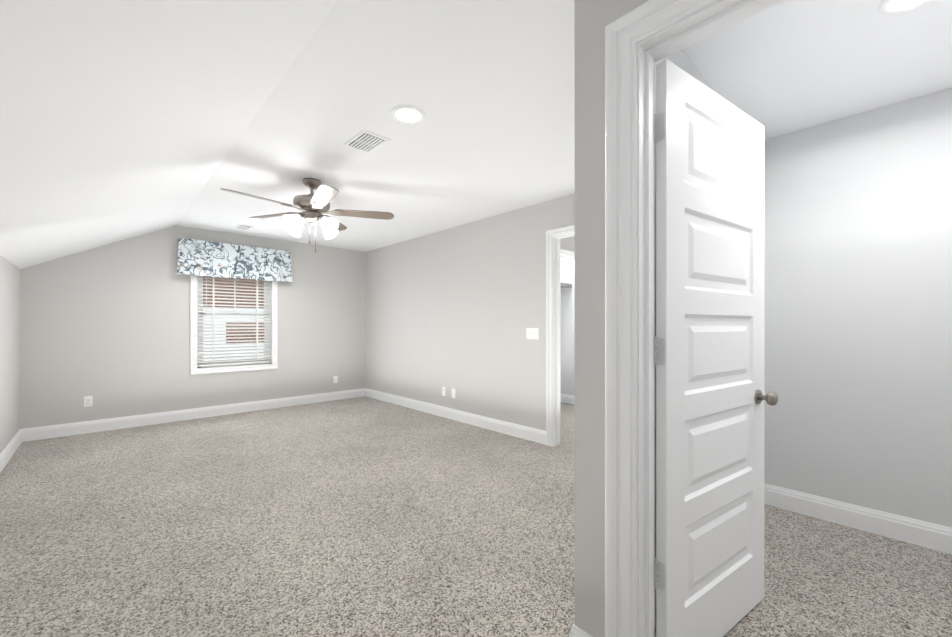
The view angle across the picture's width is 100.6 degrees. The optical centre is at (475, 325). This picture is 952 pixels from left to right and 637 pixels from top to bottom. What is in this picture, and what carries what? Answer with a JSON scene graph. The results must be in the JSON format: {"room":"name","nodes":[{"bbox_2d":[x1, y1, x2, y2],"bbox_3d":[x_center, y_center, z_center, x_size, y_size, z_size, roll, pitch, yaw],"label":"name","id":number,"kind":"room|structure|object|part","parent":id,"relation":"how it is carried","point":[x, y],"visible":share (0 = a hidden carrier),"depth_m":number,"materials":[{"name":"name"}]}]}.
{"room":"empty bedroom","nodes":[
{"label":"empty bedroom","id":0,"kind":"room"},
{"bbox_2d":[0,256,19,452],"bbox_3d":[-2.146,0.306,1.294,0.115,1.758,7.595,0,0,-43],"label":"wall","id":1,"kind":"structure","parent":0,"point":[9,350],"depth_m":3.56,"materials":[{"name":"grey paint"}]},
{"bbox_2d":[0,0,337,268],"bbox_3d":[-1.686,-0.934,1.727,1.379,0.842,7.595,0,0,-43],"label":"ceiling","id":2,"kind":"structure","parent":0,"point":[120,120],"depth_m":1.71,"materials":[{"name":"white paint"}]},
{"bbox_2d":[20,225,365,428],"bbox_3d":[-3.281,-0.085,5.364,4.049,2.540,0.115,0,0,-43],"label":"wall","id":3,"kind":"structure","parent":0,"point":[106,328],"depth_m":4.73,"materials":[{"name":"grey paint"}]},
{"bbox_2d":[84,396,91,406],"bbox_3d":[-4.270,0.838,4.346,0.070,0.115,0.008,0,0,-43],"label":"electrical outlet","id":4,"kind":"object","parent":3,"relation":"attached to","point":[87,401],"visible":1,"depth_m":4.34,"materials":[{"name":"white plastic"}]},
{"bbox_2d":[197,275,270,367],"bbox_3d":[-3.289,-0.155,5.392,0.878,1.408,0.062,0,0,-43],"label":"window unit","id":5,"kind":"structure","parent":3,"relation":"in","point":[232,330],"depth_m":5.39,"materials":[{"name":"white plastic"}]},
{"bbox_2d":[197,276,270,365],"bbox_3d":[-3.246,-0.166,5.347,0.862,1.381,0.064,0,0,-43],"label":"window blinds","id":6,"kind":"object","parent":5,"relation":"attached to","point":[256,319],"visible":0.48,"depth_m":5.32,"materials":[{"name":"white plastic"}]},
{"bbox_2d":[190,275,277,374],"bbox_3d":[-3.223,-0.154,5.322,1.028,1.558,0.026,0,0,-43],"label":"window frame","id":7,"kind":"structure","parent":3,"relation":"attached to","point":[194,370],"depth_m":5.17,"materials":[{"name":"white paint"}]},
{"bbox_2d":[177,238,291,282],"bbox_3d":[-3.184,-0.848,5.299,1.339,0.454,0.110,0,0,-43],"label":"valance","id":8,"kind":"object","parent":3,"relation":"attached to","point":[207,258],"visible":1,"depth_m":5.21,"materials":[{"name":"fabric"}]},
{"bbox_2d":[333,376,337,382],"bbox_3d":[-2.228,0.860,6.269,0.070,0.115,0.013,0,0,-43],"label":"outlet","id":9,"kind":"object","parent":3,"relation":"attached to","point":[335,379],"visible":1,"depth_m":6.27,"materials":[{"name":"white plastic"}]},
{"bbox_2d":[0,396,951,636],"bbox_3d":[-0.075,1.235,3.247,5.808,0.100,7.595,0,0,-43],"label":"floor","id":10,"kind":"structure","parent":0,"point":[364,516],"depth_m":2.15,"materials":[{"name":"carpet"}]},
{"bbox_2d":[176,0,951,251],"bbox_3d":[0.426,-1.295,3.720,4.429,0.120,7.595,0,0,-43],"label":"ceiling","id":11,"kind":"structure","parent":0,"point":[487,87],"depth_m":2.12,"materials":[{"name":"white paint"}]},
{"bbox_2d":[235,224,253,229],"bbox_3d":[-2.897,-1.227,4.942,0.160,0.016,0.260,0,0,-43],"label":"ceiling vent","id":12,"kind":"object","parent":11,"relation":"in","point":[244,226],"visible":0.98,"depth_m":4.92,"materials":[{"name":"white paint"}]},
{"bbox_2d":[245,217,264,221],"bbox_3d":[-2.583,-1.230,4.611,0.204,0.010,0.204,0,0,-43],"label":"recessed light","id":13,"kind":"object","parent":11,"relation":"in","point":[254,220],"visible":0.9,"depth_m":4.62,"materials":[{"name":"white paint"}]},
{"bbox_2d":[220,178,393,252],"bbox_3d":[-1.410,-0.927,3.337,1.303,0.617,1.309,0,0,-43],"label":"ceiling fan","id":14,"kind":"object","parent":11,"relation":"hanging from","point":[311,206],"visible":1,"depth_m":3.32,"materials":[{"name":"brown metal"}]},
{"bbox_2d":[344,129,390,153],"bbox_3d":[-0.734,-1.227,2.657,0.200,0.016,0.280,0,0,-43],"label":"ceiling vent","id":15,"kind":"object","parent":11,"relation":"in","point":[363,140],"visible":1,"depth_m":2.63,"materials":[{"name":"white metal"}]},
{"bbox_2d":[391,105,425,123],"bbox_3d":[-0.396,-1.230,2.313,0.204,0.010,0.204,0,0,-43],"label":"recessed light","id":16,"kind":"object","parent":11,"relation":"in","point":[407,114],"visible":1,"depth_m":2.31,"materials":[{"name":"white paint"}]},
{"bbox_2d":[878,0,933,15],"bbox_3d":[1.638,-1.230,1.468,0.204,0.010,0.204,0,0,-43],"label":"recessed light","id":17,"kind":"object","parent":11,"relation":"in","point":[891,7],"visible":1,"depth_m":1.52,"materials":[{"name":"white paint"}]},
{"bbox_2d":[560,236,574,251],"bbox_3d":[1.085,-0.085,4.967,1.759,2.540,0.115,0,0,-43],"label":"wall","id":18,"kind":"structure","parent":0,"point":[567,243],"depth_m":4.96,"materials":[{"name":"grey paint"}]},
{"bbox_2d":[560,258,574,395],"bbox_3d":[1.448,-0.085,6.027,0.115,2.540,0.930,0,0,-43],"label":"wall","id":19,"kind":"structure","parent":0,"point":[567,334],"depth_m":5.99,"materials":[{"name":"white paint"}]},
{"bbox_2d":[560,282,571,287],"bbox_3d":[0.684,-0.490,5.603,1.580,0.270,0.550,0,0,-43],"label":"closet shelf","id":20,"kind":"object","parent":19,"relation":"attached to","point":[565,285],"visible":0.02,"depth_m":5.84,"materials":[{"name":"grey wood"}]},
{"bbox_2d":[575,0,647,636],"bbox_3d":[1.127,-0.085,0.641,0.115,2.540,2.155,0,0,-43],"label":"wall","id":21,"kind":"structure","parent":0,"point":[593,18],"depth_m":1.34,"materials":[{"name":"grey paint"}]},
{"bbox_2d":[653,113,655,588],"bbox_3d":[0.577,0.085,1.285,0.034,1.549,0.003,0,0,-43],"label":"jamb hinge leaves","id":22,"kind":"object","parent":21,"relation":"attached to","point":[654,348],"visible":0.27,"depth_m":1.29,"materials":[{"name":"grey metal"}]},
{"bbox_2d":[655,113,664,589],"bbox_3d":[0.599,0.085,1.288,0.011,1.561,0.036,0,0,-34],"label":"closet door hinge","id":23,"kind":"object","parent":21,"relation":"attached to","point":[660,351],"visible":1,"depth_m":1.29,"materials":[{"name":"grey metal"}]},
{"bbox_2d":[605,0,784,636],"bbox_3d":[0.758,0.107,0.930,0.026,2.155,0.978,0,0,-43],"label":"door frame","id":24,"kind":"structure","parent":21,"relation":"attached to","point":[628,32],"depth_m":1.24,"materials":[{"name":"white paint"}]},
{"bbox_2d":[638,0,782,636],"bbox_3d":[0.809,0.151,0.979,0.115,2.068,0.804,0,0,-43],"label":"trim","id":25,"kind":"structure","parent":21,"relation":"attached to","point":[709,20],"depth_m":1.24,"materials":[{"name":"white paint"}]},
{"bbox_2d":[656,59,777,636],"bbox_3d":[0.918,0.157,1.500,0.763,2.030,0.175,0,0,-34],"label":"closet door","id":26,"kind":"structure","parent":21,"relation":"in","point":[711,397],"depth_m":1.43,"materials":[{"name":"white paint"}]},
{"bbox_3d":[1.191,0.300,1.687,0.102,0.062,0.175,0,0,-34],"label":"knob","id":27,"kind":"part","parent":26,"relation":"part of","materials":[{"name":"silver metal"}]},
{"bbox_2d":[366,88,951,527],"bbox_3d":[0.613,-0.085,4.102,0.115,2.540,7.295,0,0,-43],"label":"wall","id":28,"kind":"structure","parent":0,"point":[858,294],"depth_m":2.42,"materials":[{"name":"grey paint"}]},
{"bbox_2d":[442,387,445,395],"bbox_3d":[-0.417,0.855,5.105,0.008,0.115,0.070,0,0,-43],"label":"electrical outlet","id":29,"kind":"object","parent":28,"relation":"attached to","point":[443,391],"visible":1,"depth_m":5.10,"materials":[{"name":"white plastic"}]},
{"bbox_2d":[0,388,951,636],"bbox_3d":[-0.013,1.118,3.305,5.748,0.133,7.365,0,0,-43],"label":"baseboard","id":30,"kind":"structure","parent":28,"relation":"attached to","point":[936,537],"depth_m":4.07,"materials":[{"name":"white paint"}]},
{"bbox_2d":[526,328,538,338],"bbox_3d":[0.573,0.085,4.047,0.019,0.115,0.163,0,0,-43],"label":"switch plate","id":31,"kind":"object","parent":28,"relation":"attached to","point":[532,333],"visible":1,"depth_m":4.05,"materials":[{"name":"white plastic"}]},
{"bbox_2d":[546,224,574,446],"bbox_3d":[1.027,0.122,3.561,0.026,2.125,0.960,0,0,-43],"label":"door frame","id":32,"kind":"structure","parent":28,"relation":"attached to","point":[571,228],"depth_m":3.88,"materials":[{"name":"white paint"}]},
{"bbox_2d":[655,50,711,557],"bbox_3d":[1.155,-0.085,2.070,1.886,2.540,0.115,0,0,-43],"label":"wall","id":33,"kind":"structure","parent":0,"point":[680,59],"depth_m":1.66,"materials":[{"name":"grey paint"}]},
{"label":"outside","id":34,"kind":"structure","parent":0,"visible":0},
{"bbox_2d":[203,276,263,360],"bbox_3d":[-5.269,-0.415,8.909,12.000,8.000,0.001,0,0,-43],"label":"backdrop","id":35,"kind":"structure","parent":34,"point":[232,317],"depth_m":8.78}
]}

